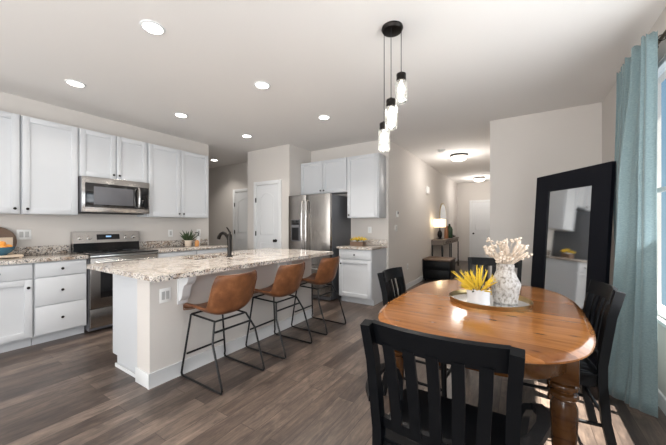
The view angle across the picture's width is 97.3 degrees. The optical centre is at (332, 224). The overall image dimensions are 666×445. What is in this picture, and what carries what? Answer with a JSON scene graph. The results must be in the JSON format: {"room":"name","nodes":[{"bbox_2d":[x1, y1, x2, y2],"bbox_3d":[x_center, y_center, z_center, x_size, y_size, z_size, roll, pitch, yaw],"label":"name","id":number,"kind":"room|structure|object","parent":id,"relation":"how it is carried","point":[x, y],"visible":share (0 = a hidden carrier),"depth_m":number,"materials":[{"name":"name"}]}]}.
{"room":"kitchen dining area","nodes":[
{"label":"kitchen dining area","id":0,"kind":"room"},
{"bbox_2d":[0,92,208,252],"bbox_3d":[-4.125,-0.105,2.645,0.120,2.740,6.620,0,0,33],"label":"wall","id":1,"kind":"structure","parent":0,"point":[46,230],"depth_m":3.95,"materials":[{"name":"grey paint"}]},
{"bbox_2d":[0,110,19,213],"bbox_3d":[-3.728,-0.652,2.821,0.358,1.065,0.945,0,0,33],"label":"upper cabinet","id":2,"kind":"object","parent":1,"relation":"attached to","point":[9,122],"visible":1,"depth_m":3.08,"materials":[{"name":"grey wood"}]},
{"bbox_2d":[17,229,30,239],"bbox_3d":[-3.573,0.110,3.390,0.009,0.115,0.120,0,0,33],"label":"wall outlet","id":3,"kind":"object","parent":1,"relation":"attached to","point":[21,234],"visible":0.92,"depth_m":3.38,"materials":[{"name":"white plastic"}]},
{"bbox_2d":[13,245,68,254],"bbox_3d":[-3.846,0.301,2.950,0.018,0.100,1.835,0,0,33],"label":"backsplash","id":4,"kind":"structure","parent":1,"relation":"attached to","point":[31,250],"depth_m":3.50,"materials":[{"name":"stone"}]},
{"bbox_2d":[18,115,77,215],"bbox_3d":[-3.340,-0.652,3.428,0.358,1.065,0.485,0,0,33],"label":"upper cabinet","id":5,"kind":"object","parent":1,"relation":"attached to","point":[48,149],"visible":0.98,"depth_m":3.32,"materials":[{"name":"grey wood"}]},
{"bbox_2d":[78,128,146,182],"bbox_3d":[-2.999,-0.892,3.963,0.358,0.585,0.775,0,0,33],"label":"upper cabinet","id":6,"kind":"object","parent":1,"relation":"attached to","point":[101,155],"visible":0.91,"depth_m":3.83,"materials":[{"name":"grey wood"}]},
{"bbox_2d":[78,176,148,214],"bbox_3d":[-2.958,-0.371,3.937,0.458,0.447,0.765,0,0,33],"label":"microwave","id":7,"kind":"object","parent":6,"relation":"attached to","point":[96,195],"visible":0.93,"depth_m":3.78,"materials":[{"name":"grey metal"}]},
{"bbox_2d":[168,230,172,236],"bbox_3d":[-2.667,0.135,4.810,0.009,0.115,0.075,0,0,33],"label":"wall outlet","id":8,"kind":"object","parent":1,"relation":"attached to","point":[170,232],"visible":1,"depth_m":4.80,"materials":[{"name":"white plastic"}]},
{"bbox_2d":[137,143,207,217],"bbox_3d":[-2.524,-0.652,4.707,0.358,1.065,0.980,0,0,33],"label":"upper cabinet","id":9,"kind":"object","parent":1,"relation":"attached to","point":[177,179],"visible":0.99,"depth_m":4.58,"materials":[{"name":"grey wood"}]},
{"bbox_2d":[139,239,207,247],"bbox_3d":[-2.618,0.301,4.874,0.018,0.100,1.180,0,0,33],"label":"backsplash","id":10,"kind":"structure","parent":1,"relation":"attached to","point":[145,244],"depth_m":4.74,"materials":[{"name":"stone"}]},
{"bbox_2d":[248,144,310,249],"bbox_3d":[-1.060,-0.105,5.950,1.110,2.740,0.750,0,0,33],"label":"wall","id":11,"kind":"structure","parent":0,"point":[283,162],"depth_m":5.53,"materials":[{"name":"grey paint"}]},
{"bbox_2d":[254,179,280,248],"bbox_3d":[-1.282,0.210,5.599,0.725,2.110,0.080,0,0,33],"label":"door","id":12,"kind":"structure","parent":11,"relation":"in","point":[267,198],"depth_m":5.62,"materials":[{"name":"white wood"}]},
{"bbox_2d":[209,138,390,268],"bbox_3d":[-1.265,-0.105,6.466,5.310,2.740,0.140,0,0,33],"label":"wall","id":13,"kind":"structure","parent":0,"point":[381,227],"depth_m":5.85,"materials":[{"name":"grey paint"}]},
{"bbox_2d":[233,188,247,250],"bbox_3d":[-2.053,0.205,6.839,0.920,2.120,0.080,0,0,33],"label":"door","id":14,"kind":"structure","parent":13,"relation":"in","point":[240,199],"depth_m":6.97,"materials":[{"name":"white wood"}]},
{"bbox_2d":[301,157,346,194],"bbox_3d":[-0.111,-0.875,5.456,1.018,0.600,0.358,0,0,33],"label":"upper cabinet","id":15,"kind":"object","parent":13,"relation":"attached to","point":[326,176],"visible":0.95,"depth_m":5.30,"materials":[{"name":"grey wood"}]},
{"bbox_2d":[347,153,385,217],"bbox_3d":[0.566,-0.647,5.024,0.582,1.055,0.358,0,0,33],"label":"upper cabinet","id":16,"kind":"object","parent":13,"relation":"attached to","point":[366,174],"visible":1,"depth_m":4.89,"materials":[{"name":"grey wood"}]},
{"bbox_2d":[364,239,387,245],"bbox_3d":[0.668,0.301,5.160,0.615,0.100,0.018,0,0,33],"label":"backsplash","id":17,"kind":"structure","parent":13,"relation":"attached to","point":[369,241],"depth_m":5.09,"materials":[{"name":"stone"}]},
{"bbox_2d":[0,0,665,183],"bbox_3d":[-0.476,-1.525,5.109,8.300,0.100,14.700,0,0,33],"label":"ceiling","id":18,"kind":"structure","parent":0,"point":[468,65],"depth_m":2.71,"materials":[{"name":"white paint"}]},
{"bbox_2d":[65,79,85,87],"bbox_3d":[-2.680,-1.470,3.051,0.170,0.010,0.170,0,0,33],"label":"recessed light","id":19,"kind":"object","parent":18,"relation":"in","point":[75,83],"visible":1,"depth_m":3.04,"materials":[{"name":"white plastic"}]},
{"bbox_2d":[139,19,165,34],"bbox_3d":[-1.345,-1.470,2.187,0.170,0.010,0.170,0,0,33],"label":"recessed light","id":20,"kind":"object","parent":18,"relation":"in","point":[150,26],"visible":1,"depth_m":2.18,"materials":[{"name":"white plastic"}]},
{"bbox_2d":[174,113,187,117],"bbox_3d":[-2.037,-1.470,3.928,0.170,0.010,0.170,0,0,33],"label":"recessed light","id":21,"kind":"object","parent":18,"relation":"in","point":[182,115],"visible":1,"depth_m":3.93,"materials":[{"name":"white plastic"}]},
{"bbox_2d":[241,134,251,137],"bbox_3d":[-1.425,-1.470,4.848,0.170,0.010,0.170,0,0,33],"label":"recessed light","id":22,"kind":"object","parent":18,"relation":"in","point":[243,135],"visible":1,"depth_m":4.83,"materials":[{"name":"white"}]},
{"bbox_2d":[254,81,269,88],"bbox_3d":[-0.747,-1.470,3.087,0.170,0.010,0.170,0,0,33],"label":"recessed light","id":23,"kind":"object","parent":18,"relation":"in","point":[259,84],"visible":1,"depth_m":3.08,"materials":[{"name":"white plastic"}]},
{"bbox_2d":[318,115,329,119],"bbox_3d":[-0.124,-1.470,4.006,0.170,0.010,0.170,0,0,33],"label":"recessed light","id":24,"kind":"object","parent":18,"relation":"in","point":[323,117],"visible":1,"depth_m":4.00,"materials":[{"name":"white plastic"}]},
{"bbox_2d":[379,20,405,142],"bbox_3d":[0.443,-1.019,2.207,0.176,0.912,0.199,0,0,-28],"label":"pendant light","id":25,"kind":"object","parent":18,"relation":"hanging from","point":[393,28],"visible":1,"depth_m":2.17,"materials":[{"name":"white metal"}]},
{"bbox_2d":[379,121,388,142],"bbox_3d":[0.391,-0.677,2.241,0.090,0.229,0.090,0,0,33],"label":"shade","id":26,"kind":"object","parent":25,"relation":"on","point":[384,126],"depth_m":2.22,"materials":[{"name":"white glass"}]},
{"bbox_2d":[386,97,395,120],"bbox_3d":[0.426,-0.818,2.148,0.090,0.229,0.090,0,0,33],"label":"shade","id":27,"kind":"object","parent":25,"relation":"on","point":[390,102],"depth_m":2.13,"materials":[{"name":"white glass"}]},
{"bbox_2d":[396,71,405,94],"bbox_3d":[0.507,-1.022,2.179,0.090,0.229,0.090,0,0,33],"label":"shade","id":28,"kind":"object","parent":25,"relation":"on","point":[400,76],"depth_m":2.16,"materials":[{"name":"white glass"}]},
{"bbox_2d":[450,153,467,161],"bbox_3d":[2.640,-1.407,6.144,0.356,0.136,0.356,0,0,33],"label":"flush ceiling light","id":29,"kind":"object","parent":18,"relation":"attached to","point":[460,156],"visible":1,"depth_m":6.03,"materials":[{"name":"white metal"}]},
{"bbox_2d":[473,177,484,181],"bbox_3d":[4.532,-1.407,9.089,0.356,0.136,0.356,0,0,33],"label":"flush ceiling light","id":30,"kind":"object","parent":18,"relation":"attached to","point":[476,179],"visible":1,"depth_m":8.98,"materials":[{"name":"white glass"}]},
{"bbox_2d":[0,261,665,444],"bbox_3d":[-0.476,1.315,5.109,8.300,0.100,14.700,0,0,33],"label":"floor","id":31,"kind":"structure","parent":0,"point":[70,390],"depth_m":2.15,"materials":[{"name":"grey wood"}]},
{"bbox_2d":[0,263,32,352],"bbox_3d":[-3.464,0.827,2.973,0.638,0.876,0.485,0,0,33],"label":"base cabinet","id":32,"kind":"object","parent":31,"relation":"on","point":[16,280],"visible":1,"depth_m":2.93,"materials":[{"name":"grey wood"}]},
{"bbox_2d":[31,259,85,345],"bbox_3d":[-3.213,0.827,3.367,0.638,0.876,0.440,0,0,33],"label":"base cabinet","id":33,"kind":"object","parent":31,"relation":"on","point":[59,287],"visible":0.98,"depth_m":3.19,"materials":[{"name":"grey wood"}]},
{"bbox_2d":[70,231,157,331],"bbox_3d":[-2.845,0.665,3.859,0.692,1.160,0.755,0,0,33],"label":"stove","id":34,"kind":"object","parent":31,"relation":"on","point":[100,246],"visible":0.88,"depth_m":3.59,"materials":[{"name":"grey metal"}]},
{"bbox_2d":[73,248,157,255],"bbox_3d":[-2.832,0.349,3.851,0.562,0.019,0.755,0,0,33],"label":"cooktop","id":35,"kind":"object","parent":34,"relation":"in","point":[97,251],"depth_m":3.76,"materials":[{"name":"black glass"}]},
{"bbox_2d":[157,248,226,257],"bbox_3d":[-2.361,0.827,4.701,0.638,0.876,1.155,0,0,33],"label":"base cabinet","id":36,"kind":"object","parent":31,"relation":"on","point":[193,252],"visible":0.05,"depth_m":4.46,"materials":[{"name":"grey wood"}]},
{"bbox_2d":[139,239,226,252],"bbox_3d":[-2.359,0.320,4.709,0.634,0.137,1.180,0,0,33],"label":"countertop","id":37,"kind":"structure","parent":36,"relation":"on","point":[168,245],"depth_m":4.64,"materials":[{"name":"stone"}]},
{"bbox_2d":[180,230,196,245],"bbox_3d":[-2.378,0.207,4.806,0.256,0.286,0.283,0,0,6],"label":"potted plant","id":38,"kind":"object","parent":37,"relation":"on","point":[187,238],"visible":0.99,"depth_m":4.78,"materials":[{"name":"green plant"}]},
{"bbox_2d":[113,258,311,389],"bbox_3d":[-1.095,0.828,3.303,0.899,0.878,2.124,0,0,33],"label":"kitchen island","id":39,"kind":"object","parent":31,"relation":"on","point":[150,321],"visible":0.54,"depth_m":2.56,"materials":[{"name":"grey"}]},
{"bbox_2d":[159,287,170,302],"bbox_3d":[-1.356,0.568,2.367,0.005,0.115,0.088,0,0,33],"label":"outlet plate","id":40,"kind":"object","parent":39,"relation":"attached to","point":[164,292],"depth_m":2.37,"materials":[{"name":"white plastic"}]},
{"bbox_2d":[87,248,332,281],"bbox_3d":[-1.093,0.369,3.242,1.170,0.037,2.250,0,0,33],"label":"island countertop","id":41,"kind":"structure","parent":39,"relation":"on","point":[176,267],"depth_m":2.67,"materials":[{"name":"stone"}]},
{"bbox_2d":[217,227,232,256],"bbox_3d":[-1.215,0.186,3.278,0.243,0.330,0.068,0,0,33],"label":"faucet","id":42,"kind":"object","parent":41,"relation":"on","point":[228,236],"visible":0.99,"depth_m":3.21,"materials":[{"name":"brown metal"}]},
{"bbox_2d":[181,270,264,394],"bbox_3d":[-0.935,0.827,2.495,0.551,0.877,0.463,0,0,33],"label":"counter stool","id":43,"kind":"object","parent":31,"relation":"on","point":[229,293],"visible":1,"depth_m":2.35,"materials":[{"name":"leather"}]},
{"bbox_2d":[245,262,312,358],"bbox_3d":[-0.564,0.827,3.070,0.551,0.877,0.463,0,0,31],"label":"counter stool","id":44,"kind":"object","parent":31,"relation":"on","point":[288,278],"visible":0.94,"depth_m":2.92,"materials":[{"name":"brown leather"}]},
{"bbox_2d":[291,256,345,334],"bbox_3d":[-0.179,0.827,3.673,0.551,0.877,0.463,0,0,33],"label":"counter stool","id":45,"kind":"object","parent":31,"relation":"on","point":[327,269],"visible":0.91,"depth_m":3.52,"materials":[{"name":"brown leather"}]},
{"bbox_2d":[289,193,350,300],"bbox_3d":[-0.260,0.362,5.285,0.895,1.765,0.789,0,0,33],"label":"refrigerator","id":46,"kind":"object","parent":31,"relation":"on","point":[317,222],"visible":0.69,"depth_m":4.96,"materials":[{"name":"grey metal"}]},
{"bbox_2d":[339,248,385,305],"bbox_3d":[0.494,0.827,4.910,0.590,0.876,0.628,0,0,33],"label":"base cabinet","id":47,"kind":"object","parent":31,"relation":"on","point":[358,269],"visible":0.94,"depth_m":4.67,"materials":[{"name":"grey wood"}]},
{"bbox_2d":[336,239,387,249],"bbox_3d":[0.493,0.320,4.913,0.645,0.137,0.624,0,0,33],"label":"countertop","id":48,"kind":"structure","parent":47,"relation":"on","point":[371,244],"depth_m":4.85,"materials":[{"name":"stone"}]},
{"bbox_2d":[350,237,366,245],"bbox_3d":[0.409,0.265,4.928,0.330,0.170,0.192,0,0,37],"label":"planter","id":49,"kind":"object","parent":48,"relation":"on","point":[356,241],"visible":1,"depth_m":4.89,"materials":[{"name":"brown wood"}]},
{"bbox_2d":[355,237,366,241],"bbox_3d":[0.460,0.259,4.886,0.208,0.158,0.193,0,0,33],"label":"plant","id":50,"kind":"object","parent":49,"relation":"on","point":[357,239],"depth_m":4.88,"materials":[{"name":"yellow plant"}]},
{"bbox_2d":[377,267,450,396],"bbox_3d":[0.639,0.809,2.193,0.512,0.921,0.373,0,0,35],"label":"dining chair","id":51,"kind":"object","parent":31,"relation":"on","point":[384,277],"visible":0.27,"depth_m":2.17,"materials":[{"name":"black paint"}]},
{"bbox_2d":[423,256,455,279],"bbox_3d":[2.469,1.018,6.805,0.600,0.495,0.692,0,0,33],"label":"storage chest","id":52,"kind":"object","parent":31,"relation":"on","point":[434,267],"visible":0.98,"depth_m":6.56,"materials":[{"name":"black paint"}]},
{"bbox_2d":[431,237,458,265],"bbox_3d":[3.199,0.818,8.220,0.309,0.895,2.200,0,0,33],"label":"console table","id":53,"kind":"object","parent":31,"relation":"on","point":[442,241],"visible":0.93,"depth_m":7.78,"materials":[{"name":"brown wood"}]},
{"bbox_2d":[433,219,445,238],"bbox_3d":[2.758,0.109,7.564,0.260,0.520,0.260,0,0,33],"label":"table lamp","id":54,"kind":"object","parent":53,"relation":"on","point":[439,223],"visible":0.95,"depth_m":7.48,"materials":[{"name":"white fabric"}]},
{"bbox_2d":[444,226,447,238],"bbox_3d":[3.097,0.192,8.012,0.110,0.354,0.110,0,0,33],"label":"vase","id":55,"kind":"object","parent":53,"relation":"on","point":[446,227],"visible":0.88,"depth_m":7.97,"materials":[{"name":"brown ceramic"}]},
{"bbox_2d":[448,224,452,237],"bbox_3d":[3.328,0.169,8.375,0.180,0.400,0.180,0,0,33],"label":"bottle","id":56,"kind":"object","parent":53,"relation":"on","point":[450,230],"visible":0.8,"depth_m":8.30,"materials":[{"name":"green glass"}]},
{"bbox_2d":[360,319,550,444],"bbox_3d":[0.442,0.809,1.135,0.654,0.921,0.512,0,0,33],"label":"dining chair","id":57,"kind":"object","parent":31,"relation":"on","point":[416,416],"visible":1,"depth_m":0.97,"materials":[{"name":"black paint"}]},
{"bbox_2d":[378,280,595,444],"bbox_3d":[0.984,0.885,1.941,1.079,0.760,1.666,0,0,34],"label":"dining table","id":58,"kind":"object","parent":31,"relation":"on","point":[555,334],"visible":0.71,"depth_m":1.43,"materials":[{"name":"brown wood"}]},
{"bbox_2d":[449,289,532,311],"bbox_3d":[1.031,0.491,1.940,0.488,0.028,0.488,0,0,33],"label":"serving tray","id":59,"kind":"object","parent":58,"relation":"on","point":[457,296],"visible":0.66,"depth_m":1.82,"materials":[{"name":"silver metal"}]},
{"bbox_2d":[451,265,496,305],"bbox_3d":[0.885,0.374,1.837,0.271,0.241,0.348,0,0,33],"label":"potted plant","id":60,"kind":"object","parent":59,"relation":"on","point":[477,293],"visible":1,"depth_m":1.81,"materials":[{"name":"white ceramic"},{"name":"soil"},{"name":"yellow leaf"}]},
{"bbox_2d":[483,237,532,304],"bbox_3d":[1.113,0.285,1.872,0.272,0.419,0.316,0,0,33],"label":"vase","id":61,"kind":"object","parent":59,"relation":"on","point":[506,291],"visible":1,"depth_m":1.82,"materials":[{"name":"beige ceramic"}]},
{"bbox_2d":[468,257,521,282],"bbox_3d":[1.571,0.809,2.889,0.654,0.921,0.512,0,0,33],"label":"dining chair","id":62,"kind":"object","parent":31,"relation":"on","point":[478,261],"visible":0.13,"depth_m":3.11,"materials":[{"name":"black paint"}]},
{"bbox_2d":[531,161,615,366],"bbox_3d":[2.294,0.356,2.890,0.143,1.784,0.872,0,0,-2],"label":"floor mirror","id":63,"kind":"object","parent":31,"relation":"on","point":[572,239],"visible":0.62,"depth_m":2.79,"materials":[{"name":"black painted wood"},{"name":"mirror glass"}]},
{"bbox_2d":[522,280,625,444],"bbox_3d":[1.393,0.809,1.810,0.512,0.921,0.373,0,0,26],"label":"dining chair","id":64,"kind":"object","parent":31,"relation":"on","point":[605,321],"visible":0.59,"depth_m":1.61,"materials":[{"name":"black paint"}]},
{"bbox_3d":[-3.838,0.827,2.387,0.638,0.876,0.895,0,0,33],"label":"base cabinet","id":65,"kind":"object","parent":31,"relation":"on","visible":0},
{"bbox_2d":[0,245,87,264],"bbox_3d":[-3.587,0.320,2.785,0.634,0.137,1.835,0,0,33],"label":"countertop","id":66,"kind":"structure","parent":65,"relation":"on","point":[32,254],"depth_m":3.36,"materials":[{"name":"stone"}]},
{"bbox_2d":[0,237,12,253],"bbox_3d":[-3.581,0.242,3.116,0.020,0.215,0.240,0,0,33],"label":"block sign","id":67,"kind":"object","parent":66,"relation":"on","point":[9,240],"visible":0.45,"depth_m":3.18,"materials":[{"name":"beige wood"}]},
{"bbox_2d":[0,227,16,245],"bbox_3d":[-3.654,0.181,3.133,0.056,0.328,0.380,0,0,33],"label":"round board","id":68,"kind":"object","parent":66,"relation":"on","point":[4,232],"visible":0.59,"depth_m":3.23,"materials":[{"name":"brown wood"}]},
{"bbox_2d":[0,254,23,257],"bbox_3d":[-3.467,0.333,3.043,0.200,0.034,0.320,0,0,33],"label":"wood riser","id":69,"kind":"object","parent":66,"relation":"on","point":[7,255],"visible":0.96,"depth_m":3.06,"materials":[{"name":"beige wood"}]},
{"bbox_2d":[0,246,15,254],"bbox_3d":[-3.457,0.273,3.060,0.192,0.085,0.192,0,0,33],"label":"fruit bowl","id":70,"kind":"object","parent":69,"relation":"on","point":[3,250],"visible":0.94,"depth_m":3.04,"materials":[{"name":"blue ceramic"}]},
{"bbox_2d":[391,140,456,288],"bbox_3d":[2.671,-0.105,7.809,0.120,2.740,6.360,0,0,33],"label":"wall","id":71,"kind":"structure","parent":0,"point":[411,242],"depth_m":6.29,"materials":[{"name":"grey paint"}]},
{"bbox_2d":[394,258,457,294],"bbox_3d":[2.696,1.215,7.723,0.015,0.100,6.480,0,0,33],"label":"baseboard","id":72,"kind":"structure","parent":71,"relation":"attached to","point":[412,283],"depth_m":6.12,"materials":[{"name":"white"}]},
{"bbox_2d":[439,203,445,218],"bbox_3d":[3.178,-0.325,8.471,0.021,0.620,0.800,0,0,33],"label":"wall mirror","id":73,"kind":"object","parent":71,"relation":"attached to","point":[442,212],"visible":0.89,"depth_m":8.38,"materials":[{"name":"gold metal"}]},
{"bbox_2d":[457,181,489,260],"bbox_3d":[5.205,-0.105,10.024,2.010,2.740,0.100,0,0,33],"label":"wall","id":74,"kind":"structure","parent":0,"point":[466,192],"depth_m":10.31,"materials":[{"name":"grey paint"}]},
{"bbox_2d":[469,200,489,257],"bbox_3d":[5.186,0.205,9.929,1.040,2.120,0.080,0,0,33],"label":"door","id":75,"kind":"structure","parent":74,"relation":"in","point":[479,211],"depth_m":10.07,"materials":[{"name":"white wood"}]},
{"bbox_2d":[490,102,601,285],"bbox_3d":[2.821,-0.105,3.853,1.330,2.740,0.120,0,0,33],"label":"wall","id":76,"kind":"structure","parent":0,"point":[524,149],"depth_m":3.92,"materials":[{"name":"grey paint"}]},
{"bbox_2d":[602,7,665,396],"bbox_3d":[1.137,-0.105,0.108,0.140,2.740,8.005,0,0,33],"label":"wall","id":77,"kind":"structure","parent":0,"point":[609,102],"depth_m":2.40,"materials":[{"name":"grey paint"}]},
{"bbox_2d":[657,56,665,327],"bbox_3d":[1.891,-0.240,1.391,0.090,1.830,2.540,0,0,33],"label":"window","id":78,"kind":"structure","parent":77,"relation":"in","point":[662,65],"depth_m":2.07,"materials":[{"name":"white"}]},
{"bbox_2d":[658,389,665,414],"bbox_3d":[1.959,1.215,1.540,0.015,0.100,4.705,0,0,33],"label":"baseboard","id":79,"kind":"structure","parent":77,"relation":"attached to","point":[661,398],"depth_m":2.00,"materials":[{"name":"white"}]},
{"bbox_2d":[658,30,665,44],"bbox_3d":[1.754,-1.225,1.265,0.069,0.080,2.920,0,0,33],"label":"curtain rod","id":80,"kind":"object","parent":77,"relation":"attached to","point":[663,35],"visible":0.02,"depth_m":1.90,"materials":[{"name":"grey metal"}]},
{"bbox_2d":[608,31,665,417],"bbox_3d":[2.241,-0.009,2.270,0.289,2.524,0.770,0,0,33],"label":"curtain","id":81,"kind":"object","parent":80,"relation":"hanging from","point":[633,363],"visible":0.94,"depth_m":2.00,"materials":[{"name":"teal fabric"}]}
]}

